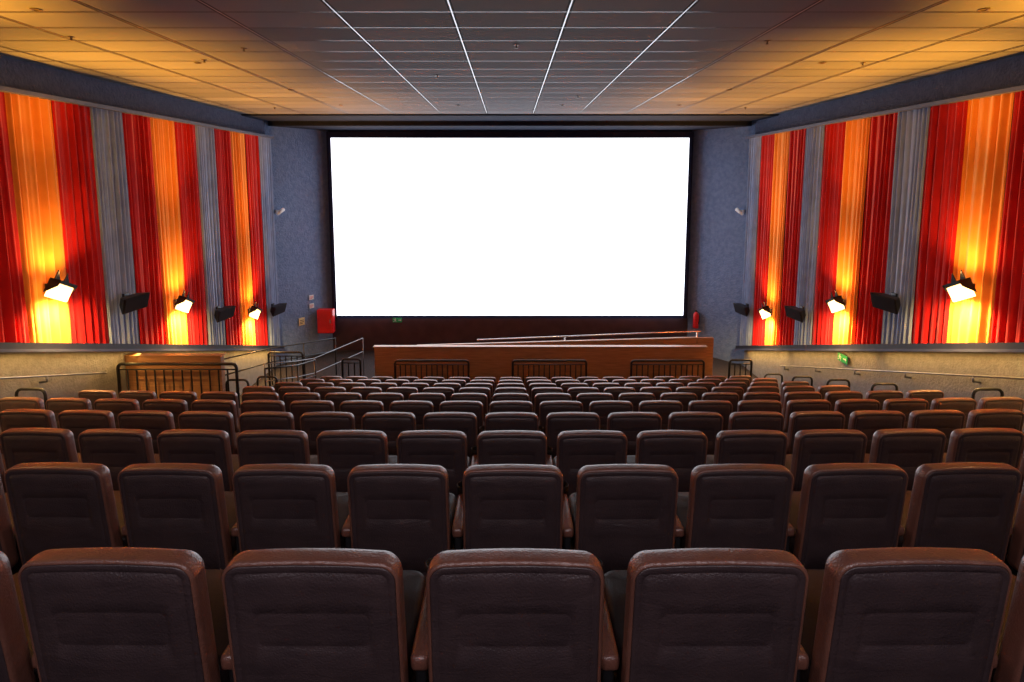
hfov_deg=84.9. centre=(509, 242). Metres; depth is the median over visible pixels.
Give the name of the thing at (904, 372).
handrail
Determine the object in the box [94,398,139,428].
chair
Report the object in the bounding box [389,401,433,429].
chair
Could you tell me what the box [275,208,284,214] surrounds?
security camera
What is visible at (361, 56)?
ceiling
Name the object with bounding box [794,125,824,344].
drape
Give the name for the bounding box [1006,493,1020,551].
seat cushion
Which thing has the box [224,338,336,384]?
handrail
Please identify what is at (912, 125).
drape
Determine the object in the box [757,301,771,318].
wall lamp
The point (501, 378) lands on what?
chair
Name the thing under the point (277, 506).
chair
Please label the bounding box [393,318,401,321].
sign
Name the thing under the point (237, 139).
drape
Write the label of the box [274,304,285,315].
grille
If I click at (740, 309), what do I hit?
grille
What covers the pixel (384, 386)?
chair
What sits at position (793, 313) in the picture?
grille
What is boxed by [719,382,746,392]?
chair
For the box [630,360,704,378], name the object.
railing
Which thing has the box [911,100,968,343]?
drape
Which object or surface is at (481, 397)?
chair
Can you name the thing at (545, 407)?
chair
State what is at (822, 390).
chair
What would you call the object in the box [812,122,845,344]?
drape
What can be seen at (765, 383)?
chair
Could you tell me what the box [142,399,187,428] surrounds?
chair
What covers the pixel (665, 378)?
chair
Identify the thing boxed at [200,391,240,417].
chair
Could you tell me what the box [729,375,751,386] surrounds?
chair
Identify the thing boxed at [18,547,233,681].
chair
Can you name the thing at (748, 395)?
chair
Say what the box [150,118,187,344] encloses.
drape
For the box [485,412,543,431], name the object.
chair
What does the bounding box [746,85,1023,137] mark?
trim
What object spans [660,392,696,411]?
chair
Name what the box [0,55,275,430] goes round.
wall
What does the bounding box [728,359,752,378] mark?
railing
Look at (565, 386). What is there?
chair
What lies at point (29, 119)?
drape
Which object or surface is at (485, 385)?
chair
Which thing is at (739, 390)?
chair
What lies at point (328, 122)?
wall
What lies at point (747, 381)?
chair
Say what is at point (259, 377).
rail
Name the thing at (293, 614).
chair
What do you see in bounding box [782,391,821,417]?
chair
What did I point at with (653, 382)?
chair
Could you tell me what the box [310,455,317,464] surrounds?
seat cushion
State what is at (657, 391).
chair
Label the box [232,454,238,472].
seat cushion
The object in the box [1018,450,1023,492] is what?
chair
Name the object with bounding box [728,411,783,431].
chair
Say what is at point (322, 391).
chair
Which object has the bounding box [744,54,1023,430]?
wall
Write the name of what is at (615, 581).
seat cushion
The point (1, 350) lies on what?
trim
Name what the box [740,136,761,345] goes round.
drape
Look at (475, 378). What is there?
chair
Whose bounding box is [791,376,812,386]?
rail
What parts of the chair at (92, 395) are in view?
backrest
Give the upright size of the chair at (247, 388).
1.008 m
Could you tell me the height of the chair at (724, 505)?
1.008 m
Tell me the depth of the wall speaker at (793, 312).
13.01 m
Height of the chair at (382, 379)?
1.008 m
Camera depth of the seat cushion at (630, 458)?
4.72 m
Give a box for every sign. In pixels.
[299,317,304,325]
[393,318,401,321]
[837,352,847,364]
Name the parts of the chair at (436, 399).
backrest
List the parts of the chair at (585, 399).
backrest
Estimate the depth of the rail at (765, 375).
12.78 m
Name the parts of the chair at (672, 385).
backrest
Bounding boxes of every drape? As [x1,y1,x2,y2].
[0,92,28,342]
[4,93,71,342]
[51,100,108,343]
[90,107,139,343]
[122,113,165,343]
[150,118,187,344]
[174,122,208,344]
[195,125,225,344]
[214,129,241,344]
[230,131,255,344]
[245,134,267,344]
[258,136,280,345]
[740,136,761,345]
[752,134,774,344]
[764,131,789,344]
[779,129,805,344]
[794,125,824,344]
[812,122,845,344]
[832,117,870,344]
[855,113,897,343]
[881,107,929,343]
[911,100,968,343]
[947,92,1014,342]
[990,91,1023,342]
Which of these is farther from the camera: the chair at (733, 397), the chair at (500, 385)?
the chair at (500, 385)
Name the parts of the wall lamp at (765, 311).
lamp shade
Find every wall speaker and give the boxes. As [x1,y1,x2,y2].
[119,292,149,313]
[214,305,235,322]
[270,303,286,316]
[733,303,749,316]
[784,305,805,322]
[870,292,900,313]
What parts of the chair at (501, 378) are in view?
panel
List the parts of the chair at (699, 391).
backrest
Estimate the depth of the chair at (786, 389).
9.30 m
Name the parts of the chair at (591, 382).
backrest, panel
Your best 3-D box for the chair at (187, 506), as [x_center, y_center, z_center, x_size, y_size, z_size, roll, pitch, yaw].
[-1.742,1.631,3.268,0.613,1.008,0.664,0,6,1]
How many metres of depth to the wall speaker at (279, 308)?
16.04 m
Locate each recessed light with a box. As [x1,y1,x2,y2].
[29,8,42,11]
[977,8,990,11]
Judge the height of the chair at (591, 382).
1.008 m
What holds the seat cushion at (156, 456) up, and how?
on the chair at (117, 449)
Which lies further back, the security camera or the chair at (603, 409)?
the security camera
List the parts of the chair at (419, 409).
backrest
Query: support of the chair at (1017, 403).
on the floor
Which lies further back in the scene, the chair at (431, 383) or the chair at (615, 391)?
the chair at (431, 383)
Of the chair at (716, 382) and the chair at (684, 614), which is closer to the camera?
the chair at (684, 614)
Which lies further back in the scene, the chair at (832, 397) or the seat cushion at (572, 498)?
the chair at (832, 397)
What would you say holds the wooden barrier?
on the floor
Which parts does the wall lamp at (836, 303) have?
lamp shade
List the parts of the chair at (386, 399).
backrest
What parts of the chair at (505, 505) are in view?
support panel, armrest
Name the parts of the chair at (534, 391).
backrest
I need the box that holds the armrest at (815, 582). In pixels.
[800,569,823,681]
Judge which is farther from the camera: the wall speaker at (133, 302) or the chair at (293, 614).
the wall speaker at (133, 302)
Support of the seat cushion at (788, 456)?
on the chair at (816, 446)
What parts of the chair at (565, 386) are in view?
backrest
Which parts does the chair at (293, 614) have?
armrest, support panel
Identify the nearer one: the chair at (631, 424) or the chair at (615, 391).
the chair at (631, 424)
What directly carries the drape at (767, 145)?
hanging from the wall at (1010, 364)
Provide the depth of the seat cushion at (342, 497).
3.33 m
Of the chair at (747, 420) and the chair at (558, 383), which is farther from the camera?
the chair at (558, 383)
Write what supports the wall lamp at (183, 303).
attached to the drape at (162, 131)
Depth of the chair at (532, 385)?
10.49 m
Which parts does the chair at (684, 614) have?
support panel, armrest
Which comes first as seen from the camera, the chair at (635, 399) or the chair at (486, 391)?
the chair at (635, 399)
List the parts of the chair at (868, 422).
backrest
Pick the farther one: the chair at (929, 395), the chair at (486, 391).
the chair at (486, 391)
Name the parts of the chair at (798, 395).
panel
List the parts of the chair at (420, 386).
backrest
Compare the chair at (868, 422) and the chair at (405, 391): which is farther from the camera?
the chair at (405, 391)
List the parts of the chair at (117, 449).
backrest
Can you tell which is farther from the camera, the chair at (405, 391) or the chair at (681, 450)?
the chair at (405, 391)
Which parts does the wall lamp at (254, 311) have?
lamp shade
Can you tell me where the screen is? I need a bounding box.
[326,131,693,317]
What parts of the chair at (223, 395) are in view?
panel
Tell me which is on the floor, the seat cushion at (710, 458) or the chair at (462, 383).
the chair at (462, 383)
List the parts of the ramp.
panel, panel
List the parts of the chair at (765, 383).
panel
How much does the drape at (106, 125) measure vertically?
4.225 m
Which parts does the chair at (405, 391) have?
backrest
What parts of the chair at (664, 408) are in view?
backrest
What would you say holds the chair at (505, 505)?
on the floor
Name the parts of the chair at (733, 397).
backrest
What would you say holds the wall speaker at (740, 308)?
attached to the drape at (746, 328)
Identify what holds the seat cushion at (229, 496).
on the chair at (187, 506)
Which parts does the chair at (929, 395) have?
backrest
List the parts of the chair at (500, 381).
panel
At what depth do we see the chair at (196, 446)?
4.20 m
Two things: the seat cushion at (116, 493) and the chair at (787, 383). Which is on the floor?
the chair at (787, 383)
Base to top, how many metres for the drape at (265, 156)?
6.128 m
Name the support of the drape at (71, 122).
hanging from the wall at (14, 73)
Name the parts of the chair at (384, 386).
backrest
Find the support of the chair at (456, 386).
on the floor
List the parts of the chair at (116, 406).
backrest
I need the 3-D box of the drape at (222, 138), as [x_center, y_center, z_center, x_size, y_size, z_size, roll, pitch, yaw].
[-6.909,-0.018,13.726,0.116,5.414,0.774,0,6,0]
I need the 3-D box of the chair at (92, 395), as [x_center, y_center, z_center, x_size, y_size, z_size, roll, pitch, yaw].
[-5.966,2.599,8.438,0.672,1.008,0.639,0,6,2]
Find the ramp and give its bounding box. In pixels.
[420,337,713,375]
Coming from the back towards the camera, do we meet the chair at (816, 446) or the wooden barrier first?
the wooden barrier
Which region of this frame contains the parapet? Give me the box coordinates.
[124,353,225,399]
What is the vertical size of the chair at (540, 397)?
1.008 m
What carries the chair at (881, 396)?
on the floor
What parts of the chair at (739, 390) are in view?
backrest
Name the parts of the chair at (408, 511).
armrest, support panel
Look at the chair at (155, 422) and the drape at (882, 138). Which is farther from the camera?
the drape at (882, 138)
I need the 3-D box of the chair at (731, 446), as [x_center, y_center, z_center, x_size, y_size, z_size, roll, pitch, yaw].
[1.850,1.876,4.534,0.613,1.008,0.664,0,6,-1]
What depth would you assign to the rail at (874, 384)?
8.98 m
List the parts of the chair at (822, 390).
backrest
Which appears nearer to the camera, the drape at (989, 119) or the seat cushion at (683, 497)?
the seat cushion at (683, 497)
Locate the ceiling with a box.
[0,0,1023,113]
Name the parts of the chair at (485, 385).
backrest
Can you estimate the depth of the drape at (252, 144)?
15.24 m
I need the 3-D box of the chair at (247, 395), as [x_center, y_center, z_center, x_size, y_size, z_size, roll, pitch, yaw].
[-3.538,2.608,8.361,0.613,1.008,0.664,0,6,1]
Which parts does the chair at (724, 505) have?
support panel, armrest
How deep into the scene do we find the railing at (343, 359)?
14.02 m
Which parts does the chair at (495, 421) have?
panel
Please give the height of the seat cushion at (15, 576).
0.150 m
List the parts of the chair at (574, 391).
backrest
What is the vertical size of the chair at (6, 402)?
1.008 m
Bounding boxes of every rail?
[14,388,47,409]
[225,379,249,391]
[257,376,277,385]
[764,373,782,382]
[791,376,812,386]
[826,379,849,386]
[870,383,897,390]
[971,388,1003,399]
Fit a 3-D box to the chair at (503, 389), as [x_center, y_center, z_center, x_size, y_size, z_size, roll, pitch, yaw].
[0.054,2.857,9.584,0.613,1.008,0.664,0,6,0]
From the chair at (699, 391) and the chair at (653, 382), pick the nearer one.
the chair at (699, 391)
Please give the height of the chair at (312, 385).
1.008 m
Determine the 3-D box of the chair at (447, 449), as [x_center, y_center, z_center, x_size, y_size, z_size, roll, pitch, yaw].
[-0.545,1.877,4.524,0.613,1.008,0.664,0,6,0]
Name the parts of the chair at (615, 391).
backrest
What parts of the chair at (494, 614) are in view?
support panel, armrest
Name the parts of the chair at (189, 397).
backrest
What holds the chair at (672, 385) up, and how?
on the floor
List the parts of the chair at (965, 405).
backrest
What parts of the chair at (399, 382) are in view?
backrest, panel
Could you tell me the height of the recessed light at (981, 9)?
0.012 m
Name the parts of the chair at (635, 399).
backrest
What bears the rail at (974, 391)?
on the floor
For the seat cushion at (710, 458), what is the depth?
4.69 m
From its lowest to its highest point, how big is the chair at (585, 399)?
1.008 m
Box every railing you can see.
[116,362,239,407]
[267,351,304,385]
[341,358,361,378]
[394,360,469,379]
[512,360,587,383]
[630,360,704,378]
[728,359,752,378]
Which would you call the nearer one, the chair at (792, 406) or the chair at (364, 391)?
the chair at (792, 406)
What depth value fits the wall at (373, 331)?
18.33 m
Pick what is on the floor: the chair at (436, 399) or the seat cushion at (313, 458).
the chair at (436, 399)
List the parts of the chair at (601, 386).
backrest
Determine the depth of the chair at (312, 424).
5.44 m
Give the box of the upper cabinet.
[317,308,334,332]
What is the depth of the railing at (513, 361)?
13.91 m
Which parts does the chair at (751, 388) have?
panel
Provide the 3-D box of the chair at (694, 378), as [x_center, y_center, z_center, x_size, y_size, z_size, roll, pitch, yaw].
[4.244,3.586,13.439,0.613,1.008,0.664,0,6,-2]
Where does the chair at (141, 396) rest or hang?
on the floor
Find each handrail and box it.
[0,371,106,382]
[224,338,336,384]
[264,338,363,381]
[264,360,316,386]
[477,330,700,340]
[780,365,1023,382]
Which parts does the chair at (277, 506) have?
armrest, support panel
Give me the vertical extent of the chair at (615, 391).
1.008 m
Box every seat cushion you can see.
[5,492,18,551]
[13,572,39,681]
[77,453,81,462]
[114,491,127,546]
[154,454,159,462]
[205,569,229,681]
[224,491,236,552]
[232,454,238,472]
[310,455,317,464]
[336,492,348,547]
[388,455,396,463]
[403,570,425,681]
[449,493,456,545]
[568,493,575,548]
[604,570,626,681]
[627,455,634,463]
[677,492,688,548]
[706,455,713,464]
[785,454,791,470]
[789,491,800,552]
[864,454,869,462]
[897,491,911,546]
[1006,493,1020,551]
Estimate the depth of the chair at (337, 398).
7.98 m
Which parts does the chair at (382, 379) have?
backrest, panel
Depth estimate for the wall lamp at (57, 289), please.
8.24 m
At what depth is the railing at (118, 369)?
9.92 m
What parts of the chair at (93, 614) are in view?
armrest, support panel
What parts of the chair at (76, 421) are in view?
backrest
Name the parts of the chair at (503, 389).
backrest, panel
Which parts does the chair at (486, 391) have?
backrest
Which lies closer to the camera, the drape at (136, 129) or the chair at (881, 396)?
the chair at (881, 396)
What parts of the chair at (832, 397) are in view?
backrest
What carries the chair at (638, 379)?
on the floor
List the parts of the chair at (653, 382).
backrest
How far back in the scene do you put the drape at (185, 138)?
12.13 m
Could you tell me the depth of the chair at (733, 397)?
7.99 m
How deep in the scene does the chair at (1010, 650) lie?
1.73 m
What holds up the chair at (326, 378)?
on the floor
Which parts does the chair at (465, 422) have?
backrest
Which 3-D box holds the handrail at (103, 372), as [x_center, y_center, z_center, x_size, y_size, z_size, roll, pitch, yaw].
[-6.978,1.653,6.670,0.127,1.866,5.897,0,6,0]
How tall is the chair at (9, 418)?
1.008 m
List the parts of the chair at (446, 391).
backrest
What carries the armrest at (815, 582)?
on the chair at (891, 614)
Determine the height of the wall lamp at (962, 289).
0.515 m
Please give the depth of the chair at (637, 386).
10.50 m
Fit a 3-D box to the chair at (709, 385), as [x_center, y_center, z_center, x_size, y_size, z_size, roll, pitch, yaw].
[3.646,3.098,10.893,0.613,1.008,0.664,0,6,-1]
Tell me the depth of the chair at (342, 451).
4.18 m
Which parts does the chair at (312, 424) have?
backrest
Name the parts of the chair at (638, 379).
backrest, panel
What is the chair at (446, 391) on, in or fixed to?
on the floor
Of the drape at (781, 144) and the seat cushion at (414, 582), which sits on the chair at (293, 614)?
the seat cushion at (414, 582)
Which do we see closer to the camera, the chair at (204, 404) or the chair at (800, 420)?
the chair at (800, 420)
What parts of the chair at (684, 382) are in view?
backrest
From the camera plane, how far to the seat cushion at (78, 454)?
4.72 m
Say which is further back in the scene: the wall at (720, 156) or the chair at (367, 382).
the wall at (720, 156)
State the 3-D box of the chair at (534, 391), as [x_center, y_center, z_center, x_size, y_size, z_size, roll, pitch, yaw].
[0.652,2.857,9.585,0.613,1.008,0.664,0,6,0]
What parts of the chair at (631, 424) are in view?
backrest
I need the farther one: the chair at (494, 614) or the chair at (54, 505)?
the chair at (54, 505)
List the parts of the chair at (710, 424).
backrest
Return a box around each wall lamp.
[43,270,77,301]
[174,290,194,312]
[248,301,262,318]
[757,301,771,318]
[825,290,845,312]
[942,270,976,301]
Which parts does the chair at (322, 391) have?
backrest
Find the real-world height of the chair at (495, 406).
1.008 m
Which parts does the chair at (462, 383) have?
backrest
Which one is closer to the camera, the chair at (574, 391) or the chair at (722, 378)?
the chair at (574, 391)
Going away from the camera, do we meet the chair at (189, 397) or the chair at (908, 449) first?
the chair at (908, 449)
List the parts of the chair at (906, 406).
backrest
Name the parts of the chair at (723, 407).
backrest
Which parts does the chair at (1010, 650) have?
panel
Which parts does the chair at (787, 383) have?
panel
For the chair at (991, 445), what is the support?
on the floor
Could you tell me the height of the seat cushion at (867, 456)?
0.150 m
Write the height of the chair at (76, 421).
1.008 m
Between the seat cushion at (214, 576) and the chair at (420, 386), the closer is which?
the seat cushion at (214, 576)
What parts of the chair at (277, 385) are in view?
backrest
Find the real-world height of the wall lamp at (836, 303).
0.515 m
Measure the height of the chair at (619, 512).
1.008 m
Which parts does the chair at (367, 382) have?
backrest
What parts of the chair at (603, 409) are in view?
backrest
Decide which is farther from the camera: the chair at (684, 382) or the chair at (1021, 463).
the chair at (684, 382)
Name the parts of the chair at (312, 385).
backrest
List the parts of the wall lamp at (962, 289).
lamp shade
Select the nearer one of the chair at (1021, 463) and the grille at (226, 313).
the chair at (1021, 463)
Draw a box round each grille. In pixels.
[218,307,234,321]
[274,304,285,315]
[734,304,745,315]
[785,307,801,321]
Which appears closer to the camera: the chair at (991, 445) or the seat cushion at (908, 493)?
the seat cushion at (908, 493)
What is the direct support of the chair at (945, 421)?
on the floor
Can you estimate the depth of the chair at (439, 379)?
13.03 m
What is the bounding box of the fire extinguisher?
[693,310,699,328]
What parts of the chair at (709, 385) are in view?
backrest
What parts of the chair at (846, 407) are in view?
backrest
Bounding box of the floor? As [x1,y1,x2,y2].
[233,350,791,681]
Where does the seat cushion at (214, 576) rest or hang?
on the chair at (93, 614)
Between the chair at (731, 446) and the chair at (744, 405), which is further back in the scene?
the chair at (744, 405)
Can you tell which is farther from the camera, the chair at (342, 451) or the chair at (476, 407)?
the chair at (476, 407)
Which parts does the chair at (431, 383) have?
backrest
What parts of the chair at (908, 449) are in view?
backrest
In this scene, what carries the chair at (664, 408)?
on the floor
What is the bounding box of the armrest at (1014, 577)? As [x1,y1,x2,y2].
[990,574,1016,681]
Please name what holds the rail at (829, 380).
on the floor
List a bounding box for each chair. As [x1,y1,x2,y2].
[0,397,44,411]
[0,409,56,432]
[0,428,81,470]
[0,451,6,492]
[0,475,21,574]
[0,551,39,681]
[4,462,127,565]
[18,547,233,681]
[46,398,91,427]
[57,410,115,452]
[78,390,116,409]
[78,428,159,490]
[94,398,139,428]
[117,410,174,453]
[117,463,239,568]
[118,390,156,409]
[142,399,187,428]
[157,429,238,490]
[159,391,197,410]
[178,411,239,453]
[191,399,239,432]
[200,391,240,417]
[222,548,433,681]
[232,464,350,552]
[236,430,317,467]
[239,411,294,432]
[240,400,285,413]
[241,392,278,401]
[242,386,274,393]
[274,382,302,392]
[278,386,309,400]
[283,392,320,411]
[290,400,334,430]
[300,379,324,386]
[300,412,354,454]
[306,382,333,392]
[314,387,345,399]
[316,430,396,491]
[320,376,342,381]
[325,392,361,411]
[328,379,352,386]
[337,382,365,392]
[339,400,383,429]
[346,376,367,381]
[347,464,462,576]
[350,387,381,399]
[356,379,380,386]
[361,412,415,455]
[366,393,403,411]
[369,383,396,392]
[371,376,392,382]
[384,379,408,386]
[386,387,417,400]
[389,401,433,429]
[396,430,476,497]
[397,377,418,382]
[401,383,428,392]
[408,393,445,411]
[413,379,437,386]
[422,387,453,400]
[423,377,444,382]
[423,412,484,459]
[426,548,618,681]
[433,383,460,392]
[439,401,487,434]
[441,380,465,387]
[448,377,469,383]
[451,393,489,422]
[459,387,492,412]
[462,464,573,549]
[465,383,494,401]
[470,380,496,394]
[474,377,497,387]
[477,430,552,464]
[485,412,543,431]
[489,401,537,415]
[493,393,533,405]
[495,387,529,401]
[497,383,527,393]
[498,380,525,388]
[499,377,521,379]
[525,377,547,389]
[527,380,551,394]
[529,383,556,401]
[531,387,562,412]
[534,393,571,419]
[539,401,582,434]
[546,412,599,460]
[551,377,572,383]
[553,430,627,540]
[555,379,579,387]
[561,383,588,392]
[567,387,598,400]
[568,464,683,573]
[576,377,598,382]
[576,393,613,411]
[584,379,608,386]
[589,401,632,429]
[592,383,620,392]
[602,377,623,382]
[604,387,635,400]
[604,548,808,681]
[607,412,661,454]
[612,379,636,386]
[618,393,655,411]
[624,383,651,392]
[627,430,707,491]
[628,376,649,382]
[638,400,682,429]
[640,379,664,386]
[640,387,671,399]
[653,376,675,381]
[656,382,683,392]
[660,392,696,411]
[668,412,722,454]
[669,379,693,386]
[676,387,707,399]
[677,464,794,551]
[679,376,700,381]
[687,382,715,392]
[688,400,732,430]
[697,379,721,386]
[701,392,738,412]
[704,376,726,381]
[706,430,787,466]
[711,386,743,400]
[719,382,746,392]
[725,378,749,388]
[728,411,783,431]
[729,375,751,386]
[737,400,781,413]
[743,392,780,401]
[747,386,779,392]
[750,381,778,386]
[752,378,777,382]
[780,381,809,399]
[780,386,814,407]
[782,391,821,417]
[783,399,830,432]
[784,411,844,453]
[785,429,866,490]
[789,463,907,568]
[800,547,1011,681]
[817,385,849,399]
[825,391,862,410]
[834,399,879,428]
[848,410,905,453]
[864,428,945,490]
[865,390,903,409]
[882,398,928,428]
[897,462,1021,561]
[905,390,943,409]
[907,410,965,452]
[930,398,976,427]
[942,428,1023,468]
[966,409,1023,431]
[977,397,1023,411]
[990,555,1023,681]
[1004,482,1023,576]
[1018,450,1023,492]
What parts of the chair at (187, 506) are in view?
armrest, support panel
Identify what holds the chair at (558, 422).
on the floor
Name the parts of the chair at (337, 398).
backrest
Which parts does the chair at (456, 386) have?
backrest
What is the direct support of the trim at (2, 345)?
attached to the wall at (14, 73)
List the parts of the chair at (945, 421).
backrest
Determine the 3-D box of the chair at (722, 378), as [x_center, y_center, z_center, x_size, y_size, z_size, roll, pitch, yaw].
[4.843,3.584,13.457,0.613,1.008,0.664,0,6,-2]
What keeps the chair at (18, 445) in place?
on the floor
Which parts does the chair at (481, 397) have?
backrest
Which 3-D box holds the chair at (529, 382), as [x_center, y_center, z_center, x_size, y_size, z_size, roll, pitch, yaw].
[0.652,3.347,12.116,0.613,1.008,0.664,0,6,0]
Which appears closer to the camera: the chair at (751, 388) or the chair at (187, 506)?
the chair at (187, 506)
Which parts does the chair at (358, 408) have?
backrest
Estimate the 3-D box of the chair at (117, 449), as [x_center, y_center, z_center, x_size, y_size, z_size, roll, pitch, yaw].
[-2.940,1.874,4.552,0.613,1.008,0.664,0,6,1]
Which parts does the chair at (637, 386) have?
backrest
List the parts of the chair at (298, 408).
backrest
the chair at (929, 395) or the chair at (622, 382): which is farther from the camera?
the chair at (622, 382)
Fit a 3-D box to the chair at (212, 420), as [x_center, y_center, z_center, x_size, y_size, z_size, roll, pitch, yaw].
[-2.940,2.119,5.817,0.613,1.008,0.664,0,6,1]
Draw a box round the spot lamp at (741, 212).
[735,208,744,214]
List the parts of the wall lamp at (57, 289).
lamp shade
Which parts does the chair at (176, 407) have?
backrest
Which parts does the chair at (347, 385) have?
backrest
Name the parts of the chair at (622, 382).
backrest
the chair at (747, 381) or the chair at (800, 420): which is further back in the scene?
the chair at (747, 381)
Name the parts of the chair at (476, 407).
backrest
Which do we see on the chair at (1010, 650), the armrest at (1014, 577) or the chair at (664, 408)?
the armrest at (1014, 577)
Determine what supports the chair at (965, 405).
on the floor
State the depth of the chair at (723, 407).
6.71 m
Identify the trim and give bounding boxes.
[0,86,273,137]
[0,342,284,348]
[0,349,285,351]
[734,349,1023,351]
[735,342,1023,348]
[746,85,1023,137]
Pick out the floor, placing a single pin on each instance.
(720, 367)
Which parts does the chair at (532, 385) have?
backrest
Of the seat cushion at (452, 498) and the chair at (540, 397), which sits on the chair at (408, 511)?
the seat cushion at (452, 498)
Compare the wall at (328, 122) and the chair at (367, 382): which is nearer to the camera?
the chair at (367, 382)
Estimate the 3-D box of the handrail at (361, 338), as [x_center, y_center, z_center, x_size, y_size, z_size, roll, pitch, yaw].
[-4.799,3.190,13.838,0.333,1.706,3.881,2,7,16]
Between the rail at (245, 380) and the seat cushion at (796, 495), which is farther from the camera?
the rail at (245, 380)
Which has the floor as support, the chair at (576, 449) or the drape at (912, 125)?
the chair at (576, 449)
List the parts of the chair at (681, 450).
backrest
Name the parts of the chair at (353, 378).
backrest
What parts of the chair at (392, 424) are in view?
backrest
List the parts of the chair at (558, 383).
backrest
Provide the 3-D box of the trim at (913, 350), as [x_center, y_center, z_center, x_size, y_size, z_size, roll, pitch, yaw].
[6.763,1.770,9.246,0.025,4.582,14.780,0,6,0]
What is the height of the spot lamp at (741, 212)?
0.217 m
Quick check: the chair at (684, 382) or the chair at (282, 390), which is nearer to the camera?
the chair at (282, 390)
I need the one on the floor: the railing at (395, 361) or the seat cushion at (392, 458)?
the railing at (395, 361)
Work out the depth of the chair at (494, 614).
1.66 m
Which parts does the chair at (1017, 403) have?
panel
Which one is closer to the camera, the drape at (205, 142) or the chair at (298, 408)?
the chair at (298, 408)
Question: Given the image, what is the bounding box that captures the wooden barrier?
[373,345,706,387]
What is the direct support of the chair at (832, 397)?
on the floor
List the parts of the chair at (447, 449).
backrest, armrest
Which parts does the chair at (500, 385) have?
backrest, panel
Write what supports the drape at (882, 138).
hanging from the wall at (1010, 364)
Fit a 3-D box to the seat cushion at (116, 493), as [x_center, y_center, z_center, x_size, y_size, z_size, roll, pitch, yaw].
[-2.379,1.648,3.352,0.504,0.150,0.495,0,6,1]
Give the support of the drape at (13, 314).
hanging from the wall at (14, 73)
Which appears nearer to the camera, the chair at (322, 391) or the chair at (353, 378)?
the chair at (322, 391)
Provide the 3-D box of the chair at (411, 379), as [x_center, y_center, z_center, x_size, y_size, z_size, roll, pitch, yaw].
[-2.341,3.591,13.398,0.613,1.008,0.664,0,6,1]
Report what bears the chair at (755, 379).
on the floor
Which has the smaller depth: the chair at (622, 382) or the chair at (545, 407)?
the chair at (545, 407)
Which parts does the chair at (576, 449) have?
backrest, panel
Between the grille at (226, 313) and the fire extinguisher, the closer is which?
the grille at (226, 313)
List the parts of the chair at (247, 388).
panel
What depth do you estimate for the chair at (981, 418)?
5.51 m
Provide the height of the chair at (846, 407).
1.008 m
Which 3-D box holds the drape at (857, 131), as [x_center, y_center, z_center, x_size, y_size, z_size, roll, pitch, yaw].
[6.904,-0.112,11.376,0.112,4.701,0.773,0,6,0]
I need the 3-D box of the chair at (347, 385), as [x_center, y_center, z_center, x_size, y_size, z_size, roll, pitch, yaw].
[-2.940,3.099,10.878,0.613,1.008,0.664,0,6,1]
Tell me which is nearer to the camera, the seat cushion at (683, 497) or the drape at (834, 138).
the seat cushion at (683, 497)
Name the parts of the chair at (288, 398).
backrest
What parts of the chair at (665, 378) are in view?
backrest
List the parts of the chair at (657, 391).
backrest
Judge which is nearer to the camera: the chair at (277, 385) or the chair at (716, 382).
the chair at (277, 385)
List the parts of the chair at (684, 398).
backrest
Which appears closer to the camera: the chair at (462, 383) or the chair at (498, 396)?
the chair at (498, 396)
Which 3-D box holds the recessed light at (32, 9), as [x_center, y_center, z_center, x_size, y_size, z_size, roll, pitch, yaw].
[-4.800,-2.363,5.671,0.104,0.012,0.102,0,6,0]
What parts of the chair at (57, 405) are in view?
backrest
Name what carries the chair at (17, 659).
on the floor
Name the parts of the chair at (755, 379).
panel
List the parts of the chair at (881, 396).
backrest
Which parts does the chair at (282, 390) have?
backrest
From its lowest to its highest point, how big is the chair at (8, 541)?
1.008 m
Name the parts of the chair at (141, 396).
backrest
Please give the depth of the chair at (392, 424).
5.44 m
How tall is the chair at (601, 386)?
1.008 m
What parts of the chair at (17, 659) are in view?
panel, armrest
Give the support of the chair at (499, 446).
on the floor
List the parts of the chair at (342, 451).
backrest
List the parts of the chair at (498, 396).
backrest, panel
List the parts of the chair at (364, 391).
backrest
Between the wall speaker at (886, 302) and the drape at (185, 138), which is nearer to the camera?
the wall speaker at (886, 302)
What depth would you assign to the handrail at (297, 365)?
12.22 m
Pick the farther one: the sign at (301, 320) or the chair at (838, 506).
the sign at (301, 320)
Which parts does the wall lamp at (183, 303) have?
lamp shade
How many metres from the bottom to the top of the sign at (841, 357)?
0.170 m
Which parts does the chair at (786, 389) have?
panel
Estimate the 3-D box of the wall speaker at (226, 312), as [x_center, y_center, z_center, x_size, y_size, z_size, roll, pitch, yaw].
[-6.710,1.651,13.099,0.350,0.330,0.495,2,7,20]
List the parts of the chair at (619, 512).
support panel, armrest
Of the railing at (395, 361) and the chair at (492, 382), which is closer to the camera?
the chair at (492, 382)
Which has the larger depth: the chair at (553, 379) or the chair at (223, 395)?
the chair at (553, 379)
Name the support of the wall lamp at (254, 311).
attached to the drape at (237, 139)
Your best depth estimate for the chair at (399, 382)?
11.77 m
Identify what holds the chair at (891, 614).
on the floor
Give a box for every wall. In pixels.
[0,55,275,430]
[241,114,778,130]
[265,121,333,364]
[333,317,687,349]
[687,121,754,362]
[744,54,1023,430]
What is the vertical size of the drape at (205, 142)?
5.177 m
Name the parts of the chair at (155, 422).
backrest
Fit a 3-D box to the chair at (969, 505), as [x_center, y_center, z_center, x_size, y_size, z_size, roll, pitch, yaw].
[2.448,1.630,3.277,0.613,1.008,0.664,0,6,-1]
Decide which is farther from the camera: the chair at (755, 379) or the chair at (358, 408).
the chair at (755, 379)
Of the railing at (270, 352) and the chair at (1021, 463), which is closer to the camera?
the chair at (1021, 463)
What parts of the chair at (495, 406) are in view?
panel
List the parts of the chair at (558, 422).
backrest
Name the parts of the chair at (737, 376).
backrest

